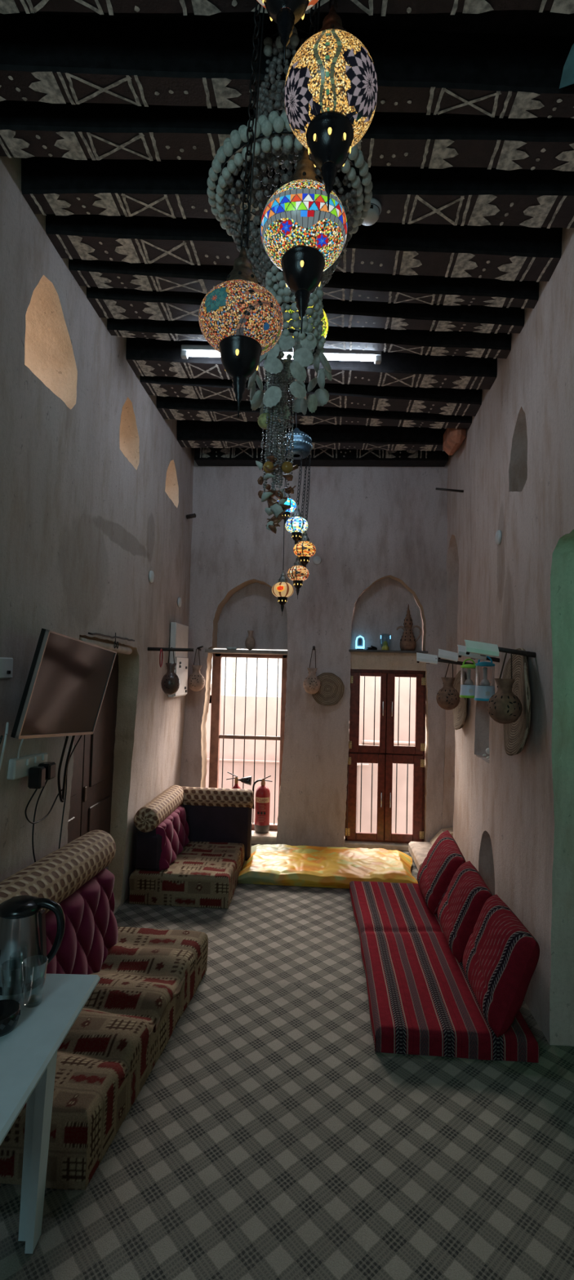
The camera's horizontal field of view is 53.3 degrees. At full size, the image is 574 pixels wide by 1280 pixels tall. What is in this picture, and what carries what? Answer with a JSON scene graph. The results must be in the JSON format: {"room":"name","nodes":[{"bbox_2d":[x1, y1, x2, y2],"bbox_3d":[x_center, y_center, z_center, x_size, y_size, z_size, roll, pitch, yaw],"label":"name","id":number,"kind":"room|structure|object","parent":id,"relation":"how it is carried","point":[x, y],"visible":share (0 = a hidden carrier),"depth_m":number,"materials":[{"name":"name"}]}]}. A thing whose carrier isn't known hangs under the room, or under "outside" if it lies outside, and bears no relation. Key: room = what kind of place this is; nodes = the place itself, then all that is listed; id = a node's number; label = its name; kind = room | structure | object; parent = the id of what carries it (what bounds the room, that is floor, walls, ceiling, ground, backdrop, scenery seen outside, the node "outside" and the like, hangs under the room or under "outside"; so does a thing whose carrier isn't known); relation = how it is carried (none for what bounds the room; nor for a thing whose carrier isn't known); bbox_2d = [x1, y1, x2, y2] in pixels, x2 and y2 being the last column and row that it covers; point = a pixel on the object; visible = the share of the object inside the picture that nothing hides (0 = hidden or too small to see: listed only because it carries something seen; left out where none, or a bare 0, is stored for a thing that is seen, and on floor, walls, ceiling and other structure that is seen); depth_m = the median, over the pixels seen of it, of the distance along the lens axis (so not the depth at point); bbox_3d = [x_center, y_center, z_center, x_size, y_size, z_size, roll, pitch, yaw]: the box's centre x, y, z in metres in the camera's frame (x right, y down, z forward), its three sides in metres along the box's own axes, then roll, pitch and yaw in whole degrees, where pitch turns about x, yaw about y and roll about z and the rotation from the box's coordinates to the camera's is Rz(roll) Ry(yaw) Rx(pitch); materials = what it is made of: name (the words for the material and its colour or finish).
{"room":"traditional dwelling","nodes":[
{"label":"traditional dwelling","id":0,"kind":"room"},
{"bbox_2d":[0,156,194,914],"bbox_3d":[-1.405,-0.186,2.010,0.509,3.800,7.020,1,-3,4],"label":"wall","id":1,"kind":"structure","parent":0,"point":[96,485],"depth_m":2.95,"materials":[{"name":"paint"}]},
{"bbox_2d":[0,721,8,769],"bbox_3d":[-1.135,0.505,2.211,0.027,0.360,0.168,1,-3,8],"label":"cable","id":2,"kind":"object","parent":1,"relation":"attached to","point":[7,722],"visible":1,"depth_m":2.28,"materials":[{"name":"plastic"}]},
{"bbox_2d":[0,657,13,678],"bbox_3d":[-1.139,0.113,2.295,0.027,0.085,0.130,1,-3,4],"label":"wall switch","id":3,"kind":"object","parent":1,"relation":"attached to","point":[6,664],"visible":1,"depth_m":2.31,"materials":[{"name":"white plastic"}]},
{"bbox_2d":[7,752,48,779],"bbox_3d":[-1.142,0.554,2.524,0.054,0.099,0.293,1,-3,4],"label":"wall socket","id":4,"kind":"object","parent":1,"relation":"attached to","point":[18,768],"visible":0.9,"depth_m":2.45,"materials":[{"name":"white plastic"}]},
{"bbox_2d":[17,738,23,758],"bbox_3d":[-1.115,0.450,2.402,0.071,0.143,0.010,-1,-4,42],"label":"cable","id":5,"kind":"object","parent":4,"relation":"attached to","point":[22,740],"visible":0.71,"depth_m":2.41,"materials":[{"name":"plastic"}]},
{"bbox_2d":[27,766,45,788],"bbox_3d":[-1.094,0.601,2.498,0.060,0.090,0.050,1,-3,4],"label":"power adapter","id":6,"kind":"object","parent":4,"relation":"attached to","point":[37,775],"visible":1,"depth_m":2.48,"materials":[{"name":"black plastic"}]},
{"bbox_2d":[24,788,62,823],"bbox_3d":[-1.108,0.744,2.647,0.060,0.184,0.330,1,-3,4],"label":"charging cable","id":7,"kind":"object","parent":6,"relation":"hanging from","point":[33,793],"visible":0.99,"depth_m":2.54,"materials":[{"name":"plastic"}]},
{"bbox_2d":[37,761,56,780],"bbox_3d":[-1.088,0.593,2.589,0.060,0.072,0.065,1,-3,4],"label":"power adapter","id":8,"kind":"object","parent":4,"relation":"attached to","point":[50,766],"visible":0.72,"depth_m":2.56,"materials":[{"name":"black plastic"}]},
{"bbox_2d":[31,780,47,862],"bbox_3d":[-1.111,0.894,2.644,0.060,0.525,0.174,1,-3,4],"label":"charging cable","id":9,"kind":"object","parent":8,"relation":"hanging from","point":[34,859],"visible":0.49,"depth_m":2.57,"materials":[{"name":"plastic"}]},
{"bbox_2d":[10,628,116,738],"bbox_3d":[-1.012,0.217,2.599,0.227,0.497,0.682,1,-3,4],"label":"television","id":10,"kind":"object","parent":1,"relation":"attached to","point":[68,679],"visible":1,"depth_m":2.50,"materials":[{"name":"black"}]},
{"bbox_2d":[57,735,75,802],"bbox_3d":[-1.073,0.626,2.761,0.056,0.338,0.137,4,-4,-43],"label":"cable","id":11,"kind":"object","parent":10,"relation":"hanging from","point":[61,797],"visible":0.98,"depth_m":2.77,"materials":[{"name":"black plastic"}]},
{"bbox_2d":[58,734,82,848],"bbox_3d":[-1.097,0.808,2.841,0.099,0.673,0.102,4,-4,-37],"label":"cable","id":12,"kind":"object","parent":10,"relation":"hanging from","point":[81,735],"visible":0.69,"depth_m":2.86,"materials":[{"name":"plastic"}]},
{"bbox_2d":[67,653,118,843],"bbox_3d":[-1.258,0.880,3.472,0.061,1.790,1.096,1,-3,4],"label":"door","id":13,"kind":"structure","parent":1,"relation":"in","point":[91,784],"depth_m":3.66,"materials":[{"name":"red wood"}]},
{"bbox_2d":[79,636,132,654],"bbox_3d":[-1.091,0.040,3.454,0.047,0.075,0.802,1,-3,4],"label":"trim","id":14,"kind":"structure","parent":1,"relation":"attached to","point":[123,650],"depth_m":3.45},
{"bbox_2d":[88,631,134,648],"bbox_3d":[-1.049,0.003,3.469,0.016,0.098,0.750,1,-3,4],"label":"hook rail","id":15,"kind":"object","parent":1,"relation":"attached to","point":[115,637],"visible":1,"depth_m":3.47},
{"bbox_2d":[148,570,154,582],"bbox_3d":[-1.000,-0.469,4.227,0.016,0.090,0.090,1,-3,4],"label":"plate","id":16,"kind":"object","parent":1,"relation":"attached to","point":[151,575],"visible":1,"depth_m":4.21,"materials":[{"name":"white plastic"}]},
{"bbox_2d":[147,647,194,651],"bbox_3d":[-0.870,0.070,4.212,0.370,0.028,0.028,1,-3,4],"label":"wooden peg","id":17,"kind":"object","parent":1,"relation":"attached to","point":[164,649],"visible":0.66,"depth_m":4.20,"materials":[{"name":"brown wood"}]},
{"bbox_2d":[159,648,163,667],"bbox_3d":[-0.922,0.133,4.192,0.010,0.140,0.070,1,-3,4],"label":"ring","id":18,"kind":"object","parent":17,"relation":"hanging from","point":[161,650],"visible":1,"depth_m":4.18,"materials":[{"name":"plastic"}]},
{"bbox_2d":[160,647,179,694],"bbox_3d":[-0.854,0.228,4.203,0.136,0.353,0.136,1,-3,4],"label":"clay pot","id":19,"kind":"object","parent":17,"relation":"hanging from","point":[170,683],"visible":1,"depth_m":4.16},
{"bbox_2d":[168,622,188,697],"bbox_3d":[-0.936,0.176,4.993,0.070,0.630,0.440,1,-3,4],"label":"box","id":20,"kind":"object","parent":1,"relation":"attached to","point":[179,632],"visible":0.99,"depth_m":4.92,"materials":[{"name":"white paint"}]},
{"bbox_2d":[177,596,181,607],"bbox_3d":[-0.951,-0.336,5.070,0.016,0.090,0.090,1,-3,4],"label":"plate","id":21,"kind":"object","parent":1,"relation":"attached to","point":[179,597],"visible":1,"depth_m":5.05,"materials":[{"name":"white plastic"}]},
{"bbox_2d":[186,513,195,519],"bbox_3d":[-0.884,-1.141,5.267,0.087,0.050,0.040,1,-3,18],"label":"wooden peg","id":22,"kind":"object","parent":1,"relation":"attached to","point":[193,515],"visible":1,"depth_m":5.25,"materials":[{"name":"brown wood"}]},
{"bbox_2d":[0,844,573,1279],"bbox_3d":[0.380,1.751,1.895,4.000,0.010,7.400,1,-3,4],"label":"floor","id":23,"kind":"structure","parent":0,"point":[269,1137],"depth_m":1.98,"materials":[{"name":"carpet"}]},
{"bbox_2d":[0,973,100,1253],"bbox_3d":[-0.859,1.342,1.287,0.560,0.697,0.900,1,-3,0],"label":"plastic table","id":24,"kind":"object","parent":23,"relation":"on","point":[28,1052],"visible":0.92,"depth_m":1.59,"materials":[{"name":"plastic"}]},
{"bbox_2d":[0,999,20,1036],"bbox_3d":[-0.747,0.982,1.480,0.102,0.047,0.103,1,-3,4],"label":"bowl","id":25,"kind":"object","parent":24,"relation":"on","point":[10,1011],"visible":1,"depth_m":1.49,"materials":[{"name":"glass"}]},
{"bbox_2d":[0,958,26,1002],"bbox_3d":[-0.769,0.961,1.603,0.066,0.100,0.066,1,-3,4],"label":"drinking glass","id":26,"kind":"object","parent":24,"relation":"on","point":[4,973],"visible":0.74,"depth_m":1.59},
{"bbox_2d":[0,895,65,995],"bbox_3d":[-0.786,0.895,1.700,0.194,0.240,0.160,0,-3,32],"label":"electric kettle","id":27,"kind":"object","parent":24,"relation":"on","point":[22,917],"visible":0.86,"depth_m":1.67,"materials":[{"name":"silver plastic"}]},
{"bbox_2d":[21,955,48,1008],"bbox_3d":[-0.706,0.955,1.595,0.068,0.115,0.068,1,-3,4],"label":"drinking glass","id":28,"kind":"object","parent":24,"relation":"on","point":[35,998],"visible":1,"depth_m":1.58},
{"bbox_2d":[0,830,208,1190],"bbox_3d":[-0.814,1.325,2.390,0.696,0.842,1.517,1,-3,4],"label":"sofa","id":29,"kind":"object","parent":23,"relation":"on","point":[149,977],"visible":0.73,"depth_m":2.37,"materials":[{"name":"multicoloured fabric"}]},
{"bbox_2d":[128,785,253,908],"bbox_3d":[-0.684,1.523,4.395,0.749,0.649,0.942,1,-3,4],"label":"sofa","id":30,"kind":"object","parent":23,"relation":"on","point":[192,845],"visible":0.99,"depth_m":4.17,"materials":[{"name":"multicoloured fabric"}]},
{"bbox_2d":[128,841,244,908],"bbox_3d":[-0.718,1.734,4.305,0.698,0.216,0.778,1,-3,4],"label":"seat cushion","id":31,"kind":"object","parent":30,"relation":"on","point":[205,874],"depth_m":3.94,"materials":[{"name":"fabric"}]},
{"bbox_2d":[237,844,417,888],"bbox_3d":[0.327,1.822,4.650,1.460,0.125,0.733,1,-3,4],"label":"mattress","id":32,"kind":"object","parent":23,"relation":"on","point":[282,864],"visible":0.94,"depth_m":4.47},
{"bbox_2d":[408,841,431,871],"bbox_3d":[1.229,1.873,4.907,0.280,0.100,0.620,1,-3,4],"label":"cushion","id":33,"kind":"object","parent":23,"relation":"on","point":[419,851],"depth_m":4.96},
{"bbox_2d":[429,826,453,845],"bbox_3d":[1.397,1.755,5.083,0.200,0.160,0.280,1,-3,4],"label":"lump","id":34,"kind":"object","parent":33,"relation":"on","point":[433,840],"visible":0.29,"depth_m":5.14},
{"bbox_2d":[349,880,539,1062],"bbox_3d":[0.767,1.780,3.324,0.719,0.101,1.765,1,-3,4],"label":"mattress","id":35,"kind":"object","parent":23,"relation":"on","point":[422,1001],"visible":0.71,"depth_m":2.79,"materials":[{"name":"fabric"}]},
{"bbox_2d":[417,830,466,914],"bbox_3d":[1.053,1.574,3.915,0.285,0.376,0.637,1,-3,4],"label":"cushion","id":36,"kind":"object","parent":35,"relation":"on","point":[444,858],"visible":0.84,"depth_m":3.74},
{"bbox_2d":[437,861,492,963],"bbox_3d":[1.022,1.541,3.291,0.257,0.374,0.560,1,-3,4],"label":"cushion","id":37,"kind":"object","parent":35,"relation":"on","point":[460,908],"visible":0.81,"depth_m":3.15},
{"bbox_2d":[462,894,539,1037],"bbox_3d":[0.998,1.501,2.688,0.258,0.396,0.570,1,-3,4],"label":"cushion","id":38,"kind":"object","parent":35,"relation":"on","point":[500,957],"visible":1,"depth_m":2.53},
{"bbox_2d":[18,9,573,36],"bbox_3d":[0.272,-2.127,2.047,3.800,0.240,7.500,1,-3,4],"label":"ceiling","id":39,"kind":"structure","parent":0,"point":[522,22],"depth_m":1.86,"materials":[{"name":"brown wood"}]},
{"bbox_2d":[0,13,573,118],"bbox_3d":[0.080,-1.933,1.943,2.577,0.205,0.140,1,-3,-1],"label":"ceiling beam","id":40,"kind":"structure","parent":39,"relation":"attached to","point":[46,58],"depth_m":1.89,"materials":[{"name":"brown wood"}]},
{"bbox_2d":[0,100,573,171],"bbox_3d":[0.093,-1.924,2.136,2.573,0.205,0.152,1,-3,0],"label":"ceiling beam","id":41,"kind":"structure","parent":39,"relation":"attached to","point":[95,131],"depth_m":2.08,"materials":[{"name":"brown wood"}]},
{"bbox_2d":[0,0,573,16],"bbox_3d":[0.062,-1.950,1.628,2.568,0.204,0.156,1,-3,1],"label":"ceiling beam","id":42,"kind":"structure","parent":39,"relation":"attached to","point":[201,7],"depth_m":1.67,"materials":[{"name":"brown wood"}]},
{"bbox_2d":[559,43,573,88],"bbox_3d":[0.929,-1.810,1.755,0.118,0.003,0.230,1,-3,4],"label":"scrap","id":43,"kind":"object","parent":42,"relation":"attached to","point":[567,76],"visible":1,"depth_m":1.82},
{"bbox_2d":[198,0,377,417],"bbox_3d":[0.019,-1.252,1.141,0.338,1.567,0.447,3,-3,-25],"label":"chandelier","id":44,"kind":"object","parent":39,"relation":"hanging from","point":[331,91],"visible":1,"depth_m":1.12,"materials":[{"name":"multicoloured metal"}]},
{"bbox_2d":[206,26,373,533],"bbox_3d":[0.002,-1.199,1.926,0.559,1.703,0.557,1,-3,4],"label":"chandelier","id":45,"kind":"object","parent":39,"relation":"hanging from","point":[272,122],"visible":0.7,"depth_m":1.85,"materials":[{"name":"glass"}]},
{"bbox_2d":[271,412,315,615],"bbox_3d":[0.062,-1.044,4.062,0.258,1.755,0.269,4,-4,-45],"label":"chandelier","id":46,"kind":"object","parent":39,"relation":"hanging from","point":[296,525],"visible":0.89,"depth_m":4.01,"materials":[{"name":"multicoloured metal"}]},
{"bbox_2d":[21,156,573,228],"bbox_3d":[0.110,-1.909,2.421,2.569,0.206,0.210,1,-3,1],"label":"ceiling beam","id":47,"kind":"structure","parent":39,"relation":"attached to","point":[57,186],"depth_m":2.34,"materials":[{"name":"brown wood"}]},
{"bbox_2d":[361,197,381,226],"bbox_3d":[0.340,-1.780,2.386,0.108,0.052,0.108,1,-3,4],"label":"smoke detector","id":48,"kind":"object","parent":47,"relation":"attached to","point":[373,214],"visible":0.6,"depth_m":2.37,"materials":[{"name":"white plastic"}]},
{"bbox_2d":[45,213,562,282],"bbox_3d":[0.127,-1.895,2.696,2.590,0.207,0.197,1,-3,-2],"label":"ceiling beam","id":49,"kind":"structure","parent":39,"relation":"attached to","point":[500,252],"depth_m":2.64,"materials":[{"name":"brown wood"}]},
{"bbox_2d":[68,258,539,308],"bbox_3d":[0.139,-1.882,2.952,2.591,0.206,0.154,2,-3,-3],"label":"ceiling beam","id":50,"kind":"structure","parent":39,"relation":"attached to","point":[348,286],"depth_m":2.91,"materials":[{"name":"brown wood"}]},
{"bbox_2d":[86,286,524,333],"bbox_3d":[0.149,-1.872,3.194,2.594,0.203,0.208,2,-3,-4],"label":"ceiling beam","id":51,"kind":"structure","parent":39,"relation":"attached to","point":[111,303],"depth_m":3.14,"materials":[{"name":"brown wood"}]},
{"bbox_2d":[284,302,328,382],"bbox_3d":[0.079,-1.522,2.379,0.196,0.944,0.196,2,-3,-17],"label":"pendant lamp","id":52,"kind":"object","parent":39,"relation":"hanging from","point":[324,319],"visible":0.13,"depth_m":2.32,"materials":[{"name":"yellow glass"}]},
{"bbox_2d":[106,317,511,359],"bbox_3d":[0.171,-1.859,3.398,2.590,0.206,0.129,2,-3,-3],"label":"ceiling beam","id":53,"kind":"structure","parent":39,"relation":"attached to","point":[455,343],"depth_m":3.38,"materials":[{"name":"brown wood"}]},
{"bbox_2d":[279,348,293,359],"bbox_3d":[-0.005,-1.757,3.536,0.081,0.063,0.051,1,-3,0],"label":"tube light","id":54,"kind":"object","parent":53,"relation":"attached to","point":[286,352],"depth_m":3.51,"materials":[{"name":"white plastic"}]},
{"bbox_2d":[139,375,482,416],"bbox_3d":[0.213,-1.824,4.114,2.623,0.206,0.225,2,-3,-5],"label":"ceiling beam","id":55,"kind":"structure","parent":39,"relation":"attached to","point":[443,401],"depth_m":4.08,"materials":[{"name":"brown wood"}]},
{"bbox_2d":[125,337,497,389],"bbox_3d":[0.190,-1.841,3.789,2.596,0.205,0.235,2,-3,-3],"label":"ceiling beam","id":56,"kind":"structure","parent":39,"relation":"attached to","point":[145,357],"depth_m":3.72,"materials":[{"name":"brown wood"}]},
{"bbox_2d":[180,344,220,359],"bbox_3d":[-0.531,-1.767,3.534,0.241,0.090,0.051,1,-3,0],"label":"tube light","id":57,"kind":"object","parent":56,"relation":"attached to","point":[200,350],"depth_m":3.51,"materials":[{"name":"white plastic"}]},
{"bbox_2d":[323,347,381,364],"bbox_3d":[0.401,-1.744,3.537,0.352,0.089,0.051,1,-3,0],"label":"tube light","id":58,"kind":"object","parent":56,"relation":"attached to","point":[338,354],"depth_m":3.51,"materials":[{"name":"white plastic"}]},
{"bbox_2d":[176,419,446,451],"bbox_3d":[0.263,-1.782,4.954,2.567,0.204,0.196,1,-3,2],"label":"ceiling beam","id":59,"kind":"structure","parent":39,"relation":"attached to","point":[190,433],"depth_m":4.89,"materials":[{"name":"brown wood"}]},
{"bbox_2d":[155,395,471,428],"bbox_3d":[0.228,-1.806,4.467,2.592,0.207,0.225,2,-3,-3],"label":"ceiling beam","id":60,"kind":"structure","parent":39,"relation":"attached to","point":[170,407],"depth_m":4.39,"materials":[{"name":"brown wood"}]},
{"bbox_2d":[179,460,447,850],"bbox_3d":[0.339,0.028,5.515,3.200,3.800,0.254,1,-3,4],"label":"wall","id":61,"kind":"structure","parent":0,"point":[368,525],"depth_m":5.41,"materials":[{"name":"paint"}]},
{"bbox_2d":[204,648,287,654],"bbox_3d":[-0.382,0.118,5.564,0.800,0.035,0.270,1,-3,4],"label":"trim","id":62,"kind":"structure","parent":61,"relation":"attached to","point":[209,651],"depth_m":5.43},
{"bbox_2d":[226,646,236,649],"bbox_3d":[-0.541,0.081,5.576,0.100,0.030,0.050,2,-3,-8],"label":"stone","id":63,"kind":"object","parent":62,"relation":"on","point":[227,647],"visible":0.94,"depth_m":5.55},
{"bbox_2d":[244,630,255,649],"bbox_3d":[-0.358,0.004,5.579,0.100,0.190,0.100,1,-3,4],"label":"clay jar","id":64,"kind":"object","parent":62,"relation":"on","point":[250,642],"visible":0.95,"depth_m":5.55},
{"bbox_2d":[208,653,287,830],"bbox_3d":[-0.381,0.992,5.651,0.752,1.762,0.080,1,-3,4],"label":"window","id":65,"kind":"structure","parent":61,"relation":"in","point":[215,736],"depth_m":5.64,"materials":[{"name":"metal"}]},
{"bbox_2d":[312,555,320,564],"bbox_3d":[0.285,-0.757,5.427,0.080,0.080,0.016,1,-3,4],"label":"plate","id":66,"kind":"object","parent":61,"relation":"attached to","point":[317,560],"visible":1,"depth_m":5.42,"materials":[{"name":"white plastic"}]},
{"bbox_2d":[194,447,448,466],"bbox_3d":[0.309,-1.752,5.395,2.360,0.170,0.172,1,-3,4],"label":"ceiling beam","id":67,"kind":"structure","parent":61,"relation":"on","point":[203,456],"depth_m":5.34,"materials":[{"name":"brown wood"}]},
{"bbox_2d":[311,672,344,706],"bbox_3d":[0.379,0.460,5.338,0.316,0.312,0.055,1,-3,5],"label":"woven mat","id":68,"kind":"object","parent":61,"relation":"attached to","point":[331,691],"visible":0.85,"depth_m":5.34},
{"bbox_2d":[251,829,408,849],"bbox_3d":[0.200,1.896,5.540,2.190,0.075,0.460,1,-3,4],"label":"trim","id":69,"kind":"structure","parent":61,"relation":"attached to","point":[271,836],"depth_m":5.32,"materials":[{"name":"paint"}]},
{"bbox_2d":[226,772,251,788],"bbox_3d":[-0.471,1.561,5.523,0.248,0.559,0.124,1,-3,4],"label":"fire extinguisher","id":70,"kind":"object","parent":69,"relation":"on","point":[247,780],"visible":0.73,"depth_m":5.51,"materials":[{"name":"red metal"}]},
{"bbox_2d":[252,775,272,833],"bbox_3d":[-0.238,1.576,5.502,0.160,0.540,0.164,-1,-3,36],"label":"fire extinguisher","id":71,"kind":"object","parent":69,"relation":"on","point":[262,803],"visible":0.97,"depth_m":5.45,"materials":[{"name":"red metal"}]},
{"bbox_2d":[344,669,426,843],"bbox_3d":[0.929,1.092,5.386,0.735,1.620,0.100,1,-3,4],"label":"window","id":72,"kind":"structure","parent":61,"relation":"in","point":[387,753],"depth_m":5.37,"materials":[{"name":"red wood"}]},
{"bbox_2d":[346,752,385,840],"bbox_3d":[0.743,1.471,5.373,0.341,0.799,0.035,1,-3,4],"label":"shutter","id":73,"kind":"object","parent":72,"relation":"attached to","point":[353,757],"depth_m":5.36,"materials":[{"name":"red wood"}]},
{"bbox_2d":[348,671,386,753],"bbox_3d":[0.765,0.685,5.411,0.341,0.752,0.035,1,-3,4],"label":"shutter","id":74,"kind":"object","parent":72,"relation":"attached to","point":[354,747],"depth_m":5.40,"materials":[{"name":"red wood"}]},
{"bbox_2d":[383,754,422,841],"bbox_3d":[1.091,1.478,5.351,0.345,0.799,0.035,1,-3,4],"label":"shutter","id":75,"kind":"object","parent":72,"relation":"attached to","point":[416,760],"depth_m":5.34,"materials":[{"name":"red wood"}]},
{"bbox_2d":[386,673,423,754],"bbox_3d":[1.112,0.693,5.390,0.342,0.752,0.035,1,-3,4],"label":"shutter","id":76,"kind":"object","parent":72,"relation":"attached to","point":[418,748],"depth_m":5.37,"materials":[{"name":"red wood"}]},
{"bbox_2d":[350,651,426,671],"bbox_3d":[0.950,0.199,5.411,0.730,0.168,0.088,1,-3,4],"label":"trim","id":77,"kind":"structure","parent":61,"relation":"attached to","point":[359,660],"depth_m":5.38,"materials":[{"name":"paint"}]},
{"bbox_2d":[348,648,427,653],"bbox_3d":[0.953,0.111,5.429,0.735,0.022,0.170,1,-3,4],"label":"shelf","id":78,"kind":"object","parent":61,"relation":"attached to","point":[349,650],"depth_m":5.35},
{"bbox_2d":[355,634,364,649],"bbox_3d":[0.698,0.019,5.464,0.086,0.152,0.050,1,-3,4],"label":"lantern","id":79,"kind":"object","parent":78,"relation":"on","point":[359,639],"visible":0.98,"depth_m":5.46,"materials":[{"name":"grey"}]},
{"bbox_2d":[379,633,391,650],"bbox_3d":[0.936,0.019,5.449,0.104,0.160,0.106,1,-3,4],"label":"glass lantern","id":80,"kind":"object","parent":78,"relation":"on","point":[384,646],"visible":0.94,"depth_m":5.41,"materials":[{"name":"green glass"}]},
{"bbox_2d":[395,604,421,650],"bbox_3d":[1.157,-0.119,5.427,0.189,0.445,0.159,-1,-4,43],"label":"jug","id":81,"kind":"object","parent":78,"relation":"on","point":[407,641],"visible":1,"depth_m":5.39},
{"bbox_3d":[-0.810,0.081,5.408,0.063,0.047,0.148,1,-3,4],"label":"wooden peg","id":82,"kind":"object","parent":61,"relation":"attached to","visible":0},
{"bbox_2d":[187,648,204,691],"bbox_3d":[-0.845,0.277,5.343,0.164,0.408,0.164,1,-3,4],"label":"clay pot","id":83,"kind":"object","parent":82,"relation":"hanging from","point":[196,681],"visible":0.98,"depth_m":5.29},
{"bbox_2d":[215,577,423,650],"bbox_3d":[0.307,-0.276,5.625,2.135,0.755,0.109,1,-3,8],"label":"niche","id":84,"kind":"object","parent":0,"point":[382,607],"depth_m":5.65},
{"bbox_2d":[441,227,573,1046],"bbox_3d":[1.378,-0.077,1.830,0.483,3.900,7.024,1,-3,5],"label":"wall","id":85,"kind":"structure","parent":0,"point":[511,817],"depth_m":3.04,"materials":[{"name":"paint"}]},
{"bbox_2d":[435,487,463,492],"bbox_3d":[1.343,-1.225,4.676,0.258,0.028,0.020,2,-3,-5],"label":"wooden peg","id":86,"kind":"object","parent":85,"relation":"attached to","point":[440,489],"visible":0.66,"depth_m":4.67,"materials":[{"name":"brown wood"}]},
{"bbox_2d":[442,428,466,455],"bbox_3d":[1.385,-1.687,4.736,0.130,0.220,0.360,1,-3,4],"label":"plaster patch","id":87,"kind":"object","parent":85,"relation":"attached to","point":[453,438],"visible":0.72,"depth_m":4.64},
{"bbox_2d":[437,658,473,665],"bbox_3d":[1.236,0.166,4.139,0.328,0.060,0.028,1,-3,0],"label":"wooden peg","id":88,"kind":"object","parent":85,"relation":"attached to","point":[460,663],"visible":0.66,"depth_m":4.13,"materials":[{"name":"brown wood"}]},
{"bbox_2d":[416,652,437,664],"bbox_3d":[1.016,0.134,4.155,0.156,0.083,0.068,1,-3,4],"label":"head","id":89,"kind":"object","parent":88,"relation":"attached to","point":[420,657],"visible":1,"depth_m":4.13},
{"bbox_2d":[435,663,459,710],"bbox_3d":[1.164,0.328,4.126,0.166,0.355,0.166,1,-3,4],"label":"clay pot","id":90,"kind":"object","parent":88,"relation":"hanging from","point":[447,698],"visible":1,"depth_m":4.07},
{"bbox_2d":[437,648,457,662],"bbox_3d":[1.155,0.110,4.108,0.149,0.092,0.068,1,-3,4],"label":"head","id":91,"kind":"object","parent":88,"relation":"attached to","point":[442,654],"visible":1,"depth_m":4.09},
{"bbox_2d":[453,670,466,729],"bbox_3d":[1.360,0.473,4.508,0.063,0.473,0.480,1,-3,5],"label":"woven mat","id":92,"kind":"object","parent":85,"relation":"attached to","point":[460,710],"visible":0.68,"depth_m":4.47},
{"bbox_2d":[485,656,499,662],"bbox_3d":[1.211,0.109,3.541,0.272,0.065,0.028,1,-3,-1],"label":"wooden peg","id":93,"kind":"object","parent":85,"relation":"attached to","point":[494,659],"visible":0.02,"depth_m":3.53,"materials":[{"name":"brown wood"}]},
{"bbox_2d":[459,658,477,697],"bbox_3d":[1.149,0.241,3.610,0.114,0.248,0.114,1,-3,4],"label":"lantern","id":94,"kind":"object","parent":93,"relation":"hanging from","point":[468,691],"visible":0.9,"depth_m":3.58,"materials":[{"name":"plastic"}]},
{"bbox_2d":[473,655,494,701],"bbox_3d":[1.188,0.228,3.428,0.125,0.272,0.125,1,-3,4],"label":"lantern","id":95,"kind":"object","parent":93,"relation":"hanging from","point":[484,692],"visible":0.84,"depth_m":3.39,"materials":[{"name":"plastic"}]},
{"bbox_2d":[457,644,486,660],"bbox_3d":[1.091,0.074,3.381,0.173,0.091,0.068,1,-3,1],"label":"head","id":96,"kind":"object","parent":95,"relation":"attached to","point":[461,649],"visible":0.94,"depth_m":3.35},
{"bbox_2d":[494,529,501,544],"bbox_3d":[1.324,-0.644,3.584,0.016,0.090,0.090,1,-3,4],"label":"plate","id":97,"kind":"object","parent":85,"relation":"attached to","point":[498,535],"visible":1,"depth_m":3.56,"materials":[{"name":"white plastic"}]},
{"bbox_2d":[502,647,530,755],"bbox_3d":[1.213,0.327,3.040,0.074,0.574,0.582,1,-3,11],"label":"woven mat","id":98,"kind":"object","parent":85,"relation":"attached to","point":[516,733],"visible":0.75,"depth_m":2.94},
{"bbox_2d":[497,646,536,657],"bbox_3d":[1.163,0.062,2.895,0.252,0.058,0.028,1,-3,-2],"label":"wooden peg","id":99,"kind":"object","parent":85,"relation":"attached to","point":[530,654],"visible":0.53,"depth_m":2.88,"materials":[{"name":"brown wood"}]},
{"bbox_2d":[463,640,499,657],"bbox_3d":[0.981,0.043,2.888,0.172,0.087,0.068,1,-3,1],"label":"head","id":100,"kind":"object","parent":99,"relation":"attached to","point":[483,649],"visible":1,"depth_m":2.87},
{"bbox_2d":[487,653,522,724],"bbox_3d":[1.097,0.234,2.881,0.166,0.378,0.166,1,-3,4],"label":"clay pot","id":101,"kind":"object","parent":99,"relation":"hanging from","point":[504,707],"visible":1,"depth_m":2.83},
{"bbox_3d":[0.253,0.078,5.362,0.024,0.044,0.114,1,-3,4],"label":"wooden peg","id":102,"kind":"object","parent":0,"visible":0},
{"bbox_2d":[302,648,320,693],"bbox_3d":[0.232,0.281,5.258,0.160,0.433,0.160,1,-3,4],"label":"clay pot","id":103,"kind":"object","parent":102,"relation":"hanging from","point":[312,684],"visible":1,"depth_m":5.21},
{"label":"outside","id":104,"kind":"structure","parent":0,"visible":0},
{"bbox_3d":[1.133,3.950,19.794,90.000,0.400,90.000,1,-3,4],"label":"ground","id":105,"kind":"structure","parent":104,"visible":0},
{"bbox_2d":[210,648,287,696],"bbox_3d":[-2.418,1.259,17.737,5.250,4.600,2.800,1,-3,4],"label":"house","id":106,"kind":"structure","parent":105,"relation":"on","point":[230,661],"depth_m":16.91,"materials":[{"name":"white paint"}]},
{"bbox_2d":[205,683,368,823],"bbox_3d":[-0.654,1.902,8.352,3.650,2.495,0.285,1,-3,4],"label":"wall","id":107,"kind":"structure","parent":105,"relation":"on","point":[229,699],"depth_m":8.26,"materials":[{"name":"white paint"}]},
{"bbox_2d":[355,675,426,834],"bbox_3d":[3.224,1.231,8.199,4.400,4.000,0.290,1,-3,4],"label":"window panes","id":108,"kind":"structure","parent":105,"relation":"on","point":[404,682],"depth_m":8.18,"materials":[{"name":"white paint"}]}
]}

